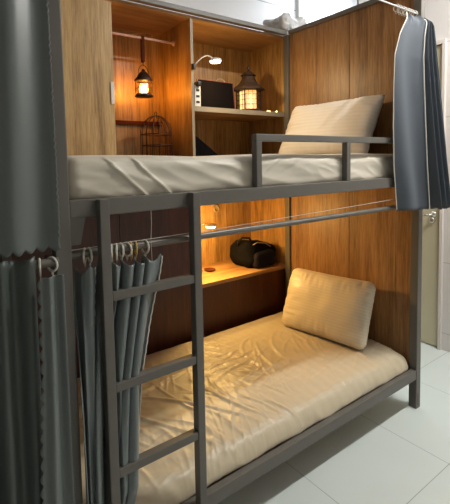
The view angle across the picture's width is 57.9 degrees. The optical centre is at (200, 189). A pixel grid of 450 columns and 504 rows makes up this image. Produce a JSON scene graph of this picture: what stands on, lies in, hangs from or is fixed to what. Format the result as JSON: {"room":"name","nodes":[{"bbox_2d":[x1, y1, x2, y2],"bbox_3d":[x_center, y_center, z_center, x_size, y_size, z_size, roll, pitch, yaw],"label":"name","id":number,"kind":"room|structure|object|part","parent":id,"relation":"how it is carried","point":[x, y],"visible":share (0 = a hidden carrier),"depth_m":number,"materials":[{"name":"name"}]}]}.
{"room":"dormitory","nodes":[
{"label":"dormitory","id":0,"kind":"room"},
{"bbox_2d":[124,0,356,31],"bbox_3d":[-0.442,-0.326,2.886,6.400,3.150,0.080,-4,5,-35],"label":"wall","id":1,"kind":"structure","parent":0,"point":[254,11],"depth_m":3.43,"materials":[{"name":"painted plaster"}]},
{"bbox_2d":[296,0,307,22],"bbox_3d":[0.952,-0.418,3.784,0.120,3.150,0.035,-4,5,-35],"label":"trim","id":2,"kind":"structure","parent":1,"relation":"attached to","point":[301,5],"depth_m":3.68,"materials":[{"name":"white paint"}]},
{"bbox_2d":[218,341,449,503],"bbox_3d":[0.861,1.362,1.177,6.400,0.050,4.550,-4,5,-35],"label":"floor","id":3,"kind":"structure","parent":0,"point":[394,451],"depth_m":1.93,"materials":[{"name":"tile"}]},
{"bbox_2d":[35,254,59,268],"bbox_3d":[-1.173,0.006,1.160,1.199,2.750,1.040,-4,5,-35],"label":"curtain rod","id":4,"kind":"object","parent":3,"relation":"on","point":[45,262],"visible":0.16,"depth_m":1.08,"materials":[{"name":"grey metal"}]},
{"bbox_2d":[0,256,43,503],"bbox_3d":[-0.863,0.784,0.776,1.083,1.175,0.076,-4,5,-35],"label":"curtain","id":5,"kind":"object","parent":4,"relation":"hanging from","point":[21,418],"visible":0.96,"depth_m":1.02,"materials":[{"name":"grey satin fabric"},{"name":"clear plastic"}]},
{"bbox_2d":[0,0,60,257],"bbox_3d":[-0.861,-0.382,0.717,1.150,1.151,0.059,-4,5,-35],"label":"curtain","id":6,"kind":"object","parent":4,"relation":"hanging from","point":[29,204],"visible":1,"depth_m":1.01,"materials":[{"name":"grey fabric"}]},
{"bbox_2d":[37,256,73,503],"bbox_3d":[-0.403,0.760,1.086,0.102,1.160,0.091,-4,4,-31],"label":"curtain","id":7,"kind":"object","parent":4,"relation":"hanging from","point":[56,466],"visible":1,"depth_m":1.05,"materials":[{"name":"grey satin fabric"},{"name":"clear plastic"}]},
{"bbox_2d":[11,0,285,389],"bbox_3d":[-0.269,0.087,2.677,2.000,2.345,0.454,-4,5,-35],"label":"built-in shelving unit","id":8,"kind":"object","parent":3,"relation":"on","point":[101,38],"depth_m":2.71,"materials":[{"name":"brown wood"}]},
{"bbox_3d":[-0.708,0.583,2.163,0.602,1.405,0.018,-4,5,-35],"label":"cabinet door","id":9,"kind":"part","parent":8,"relation":"part of","materials":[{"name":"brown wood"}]},
{"bbox_3d":[-0.727,-0.579,2.067,0.594,0.853,0.018,-4,5,-35],"label":"sliding door","id":10,"kind":"part","parent":8,"relation":"part of","materials":[{"name":"brown wood"}]},
{"bbox_3d":[-0.484,-0.532,2.223,0.020,0.120,0.008,-4,5,-35],"label":"handle","id":11,"kind":"part","parent":8,"relation":"part of","materials":[{"name":"white plastic"}]},
{"bbox_3d":[-0.391,-0.954,2.536,0.517,0.016,0.016,-4,5,-35],"label":"hanging rail","id":12,"kind":"part","parent":8,"relation":"part of","materials":[{"name":"orange metal"}]},
{"bbox_2d":[134,36,152,98],"bbox_3d":[-0.365,-0.777,2.563,0.120,0.378,0.120,-4,5,-35],"label":"lantern","id":13,"kind":"object","parent":8,"relation":"hanging from","point":[142,77],"visible":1,"depth_m":2.55,"materials":[{"name":"brown metal"}]},
{"bbox_3d":[-0.362,-0.640,2.572,0.060,0.055,0.060,-4,5,-35],"label":"bulb","id":14,"kind":"part","parent":13,"relation":"part of","materials":[{"name":"white glass"}]},
{"bbox_3d":[-0.248,0.551,2.482,0.513,1.405,0.018,-4,5,-35],"label":"cabinet door","id":15,"kind":"part","parent":8,"relation":"part of","materials":[{"name":"brown wood"}]},
{"bbox_2d":[140,112,172,155],"bbox_3d":[-0.290,-0.353,2.637,0.220,0.310,0.220,-4,5,-35],"label":"birdcage","id":16,"kind":"object","parent":8,"relation":"on","point":[151,117],"visible":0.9,"depth_m":2.62,"materials":[{"name":"brown metal"}]},
{"bbox_3d":[-0.401,0.088,2.851,1.982,2.327,0.018,-4,5,-35],"label":"panel","id":17,"kind":"part","parent":8,"relation":"part of","materials":[{"name":"brown wood"}]},
{"bbox_3d":[-0.303,-1.074,2.611,2.000,0.018,0.428,-4,5,-35],"label":"panel","id":18,"kind":"part","parent":8,"relation":"part of","materials":[{"name":"brown wood"}]},
{"bbox_3d":[-0.022,-0.609,2.585,0.046,0.154,0.060,-4,5,-35],"label":"power strip","id":19,"kind":"part","parent":8,"relation":"part of","materials":[{"name":"white plastic"}]},
{"bbox_2d":[195,136,217,155],"bbox_3d":[0.027,-0.287,2.739,0.271,0.150,0.090,-4,5,-35],"label":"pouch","id":20,"kind":"object","parent":8,"relation":"on","point":[201,148],"visible":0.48,"depth_m":2.69,"materials":[{"name":"black fabric"}]},
{"bbox_2d":[191,55,221,69],"bbox_3d":[0.043,-0.799,2.549,0.194,0.090,0.080,-3,4,-29],"label":"reading lamp","id":21,"kind":"object","parent":8,"relation":"attached to","point":[215,60],"visible":1,"depth_m":2.54,"materials":[{"name":"white plastic"}]},
{"bbox_2d":[201,222,216,227],"bbox_3d":[0.020,0.254,2.731,0.204,0.077,0.080,-4,5,-39],"label":"reading lamp","id":22,"kind":"object","parent":8,"relation":"attached to","point":[208,225],"visible":0.71,"depth_m":2.74,"materials":[{"name":"white plastic"}]},
{"bbox_2d":[204,267,215,271],"bbox_3d":[0.066,0.588,2.982,0.086,0.014,0.086,-4,5,-35],"label":"dish","id":23,"kind":"object","parent":8,"relation":"on","point":[209,269],"visible":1,"depth_m":2.99,"materials":[{"name":"brown paint"}]},
{"bbox_2d":[196,78,234,108],"bbox_3d":[0.109,-0.650,2.792,0.325,0.200,0.033,-4,5,-38],"label":"tablet","id":24,"kind":"object","parent":8,"relation":"on","point":[216,94],"visible":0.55,"depth_m":2.79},
{"bbox_2d":[195,111,280,121],"bbox_3d":[0.180,-0.546,2.966,0.827,0.030,0.406,-4,5,-35],"label":"shelf","id":25,"kind":"object","parent":8,"relation":"attached to","point":[200,116],"depth_m":2.96,"materials":[{"name":"brown wood"}]},
{"bbox_2d":[202,260,284,287],"bbox_3d":[0.207,0.602,3.041,0.827,0.025,0.410,-4,5,-35],"label":"shelf","id":26,"kind":"object","parent":8,"relation":"attached to","point":[226,272],"depth_m":2.95,"materials":[{"name":"brown wood"}]},
{"bbox_3d":[0.320,0.917,2.911,0.827,0.592,0.018,-4,5,-35],"label":"panel","id":27,"kind":"part","parent":8,"relation":"part of","materials":[{"name":"brown wood"}]},
{"bbox_2d":[234,65,264,110],"bbox_3d":[0.346,-0.733,2.939,0.211,0.338,0.244,-4,5,-35],"label":"lantern","id":28,"kind":"object","parent":8,"relation":"on","point":[248,88],"visible":0.92,"depth_m":2.89,"materials":[{"name":"metal"}]},
{"bbox_3d":[0.348,-0.648,2.945,0.118,0.131,0.136,-4,5,-35],"label":"glow panel","id":29,"kind":"part","parent":28,"relation":"part of","materials":[{"name":"white"}]},
{"bbox_2d":[230,237,275,267],"bbox_3d":[0.412,0.459,3.141,0.339,0.234,0.300,-4,5,-35],"label":"duffel bag","id":30,"kind":"object","parent":8,"relation":"on","point":[249,253],"visible":1,"depth_m":3.02,"materials":[{"name":"black fabric"}]},
{"bbox_3d":[0.331,0.393,3.049,0.123,0.087,0.052,-1,4,6],"label":"carry handle","id":31,"kind":"part","parent":30,"relation":"part of","materials":[{"name":"black fabric"}]},
{"bbox_3d":[0.536,0.040,3.253,0.018,2.327,0.428,-4,5,-35],"label":"panel","id":32,"kind":"part","parent":8,"relation":"part of","materials":[{"name":"brown wood"}]},
{"bbox_2d":[263,12,306,35],"bbox_3d":[0.629,-1.229,3.052,0.270,0.127,0.272,-4,5,-35],"label":"plastic bag","id":33,"kind":"object","parent":8,"relation":"on","point":[286,22],"visible":0.57,"depth_m":2.95,"materials":[{"name":"white plastic"}]},
{"bbox_2d":[0,0,425,503],"bbox_3d":[0.137,-0.085,2.076,2.000,2.750,1.030,-4,5,-35],"label":"bunk bed","id":34,"kind":"object","parent":3,"relation":"on","point":[346,54],"visible":0.6,"depth_m":2.17,"materials":[{"name":"grey metal"}]},
{"bbox_3d":[-0.942,0.152,1.936,0.045,2.345,0.045,-4,5,-35],"label":"post","id":35,"kind":"part","parent":34,"relation":"part of","materials":[{"name":"grey metal"}]},
{"bbox_3d":[-0.400,-0.010,1.140,0.045,2.750,0.045,-4,5,-35],"label":"post","id":36,"kind":"part","parent":34,"relation":"part of","materials":[{"name":"grey metal"}]},
{"bbox_2d":[74,239,162,503],"bbox_3d":[-0.242,0.639,1.269,0.285,0.951,0.077,-4,5,-35],"label":"curtain","id":37,"kind":"object","parent":34,"relation":"hanging from","point":[132,316],"visible":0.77,"depth_m":1.23,"materials":[{"name":"grey fabric"}]},
{"bbox_3d":[-0.167,-1.087,2.414,1.910,0.028,0.035,-4,5,-35],"label":"rail","id":38,"kind":"part","parent":34,"relation":"part of","materials":[{"name":"grey metal"}]},
{"bbox_2d":[41,311,407,503],"bbox_3d":[0.165,1.014,2.162,1.914,0.149,0.925,-4,5,-35],"label":"mattress","id":39,"kind":"object","parent":34,"relation":"on","point":[267,381],"visible":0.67,"depth_m":1.95,"materials":[{"name":"beige fabric"}]},
{"bbox_2d":[282,268,375,349],"bbox_3d":[0.788,0.729,2.559,0.225,0.369,0.575,-5,5,-45],"label":"pillow","id":40,"kind":"object","parent":39,"relation":"on","point":[338,309],"visible":1,"depth_m":2.47,"materials":[{"name":"fabric"}]},
{"bbox_2d":[67,153,393,199],"bbox_3d":[0.139,-0.100,2.083,1.917,0.163,0.937,-4,5,-35],"label":"mattress","id":41,"kind":"object","parent":34,"relation":"on","point":[89,176],"visible":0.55,"depth_m":1.43,"materials":[{"name":"white fabric"}]},
{"bbox_2d":[278,94,384,153],"bbox_3d":[0.785,-0.378,2.537,0.221,0.372,0.677,-4,5,-34],"label":"pillow","id":42,"kind":"object","parent":41,"relation":"on","point":[357,117],"visible":0.77,"depth_m":2.43,"materials":[{"name":"fabric"}]},
{"bbox_3d":[0.406,0.001,1.697,1.910,0.050,0.030,-4,5,-35],"label":"rail","id":43,"kind":"part","parent":34,"relation":"part of","materials":[{"name":"grey metal"}]},
{"bbox_2d":[72,199,393,250],"bbox_3d":[0.415,0.101,1.694,1.910,0.036,0.002,-4,5,-35],"label":"curtain rod","id":44,"kind":"object","parent":34,"relation":"attached to","point":[392,199],"visible":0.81,"depth_m":1.47,"materials":[{"name":"grey metal"}]},
{"bbox_3d":[0.406,0.135,1.710,1.910,0.022,0.023,-4,5,-35],"label":"curtain rod","id":45,"kind":"part","parent":34,"relation":"part of","materials":[{"name":"metal"}]},
{"bbox_3d":[0.216,-0.098,1.560,0.028,0.176,0.028,-4,5,-35],"label":"guard post","id":46,"kind":"part","parent":34,"relation":"part of","materials":[{"name":"grey metal"}]},
{"bbox_3d":[0.661,0.041,3.049,0.045,2.345,0.045,-4,5,-35],"label":"post","id":47,"kind":"part","parent":34,"relation":"part of","materials":[{"name":"grey metal"}]},
{"bbox_3d":[0.431,1.107,1.771,1.910,0.054,0.030,-4,5,-35],"label":"rail","id":48,"kind":"part","parent":34,"relation":"part of","materials":[{"name":"grey metal"}]},
{"bbox_3d":[0.693,-0.233,1.886,1.197,0.028,0.028,-4,5,-35],"label":"guard rail","id":49,"kind":"part","parent":34,"relation":"part of","materials":[{"name":"grey metal"}]},
{"bbox_3d":[0.909,-1.124,2.580,0.035,0.030,0.910,-4,5,-35],"label":"rail","id":50,"kind":"part","parent":34,"relation":"part of","materials":[{"name":"grey metal"}]},
{"bbox_3d":[0.673,-0.130,1.878,0.028,0.176,0.028,-4,5,-35],"label":"guard post","id":51,"kind":"part","parent":34,"relation":"part of","materials":[{"name":"grey metal"}]},
{"bbox_3d":[0.935,-0.052,2.652,0.014,2.118,0.908,-4,5,-35],"label":"panel","id":52,"kind":"part","parent":34,"relation":"part of","materials":[{"name":"brown wood"}]},
{"bbox_3d":[0.384,-0.893,1.639,1.910,0.007,0.007,-4,5,-35],"label":"curtain rod","id":53,"kind":"part","parent":34,"relation":"part of","materials":[{"name":"white metal"}]},
{"bbox_3d":[1.207,0.053,2.265,0.045,2.400,0.045,-4,5,-35],"label":"post","id":54,"kind":"part","parent":34,"relation":"part of","materials":[{"name":"grey metal"}]},
{"bbox_2d":[393,4,449,210],"bbox_3d":[1.137,-0.424,2.129,0.415,1.055,0.164,-2,4,-12],"label":"curtain","id":55,"kind":"object","parent":34,"relation":"hanging from","point":[420,166],"visible":1,"depth_m":2.08,"materials":[{"name":"grey fabric"}]},
{"bbox_2d":[357,0,449,351],"bbox_3d":[3.017,-0.363,2.247,1.290,3.150,3.980,-4,5,-35],"label":"wall","id":56,"kind":"structure","parent":0,"point":[436,11],"depth_m":2.94,"materials":[{"name":"paint"}]},
{"bbox_2d":[421,38,446,349],"bbox_3d":[1.581,0.044,3.248,0.131,2.270,0.703,-4,5,-35],"label":"door","id":57,"kind":"structure","parent":56,"relation":"in","point":[433,219],"depth_m":3.04,"materials":[{"name":"beige metal"}]},
{"bbox_3d":[1.691,0.181,3.036,0.055,0.044,0.118,-4,5,-35],"label":"handle","id":58,"kind":"part","parent":57,"relation":"part of","materials":[{"name":"silver metal"}]},
{"bbox_3d":[1.594,0.044,3.256,0.100,2.270,0.703,-4,5,-35],"label":"frame","id":59,"kind":"part","parent":57,"relation":"part of","materials":[{"name":"white wood"}]}
]}

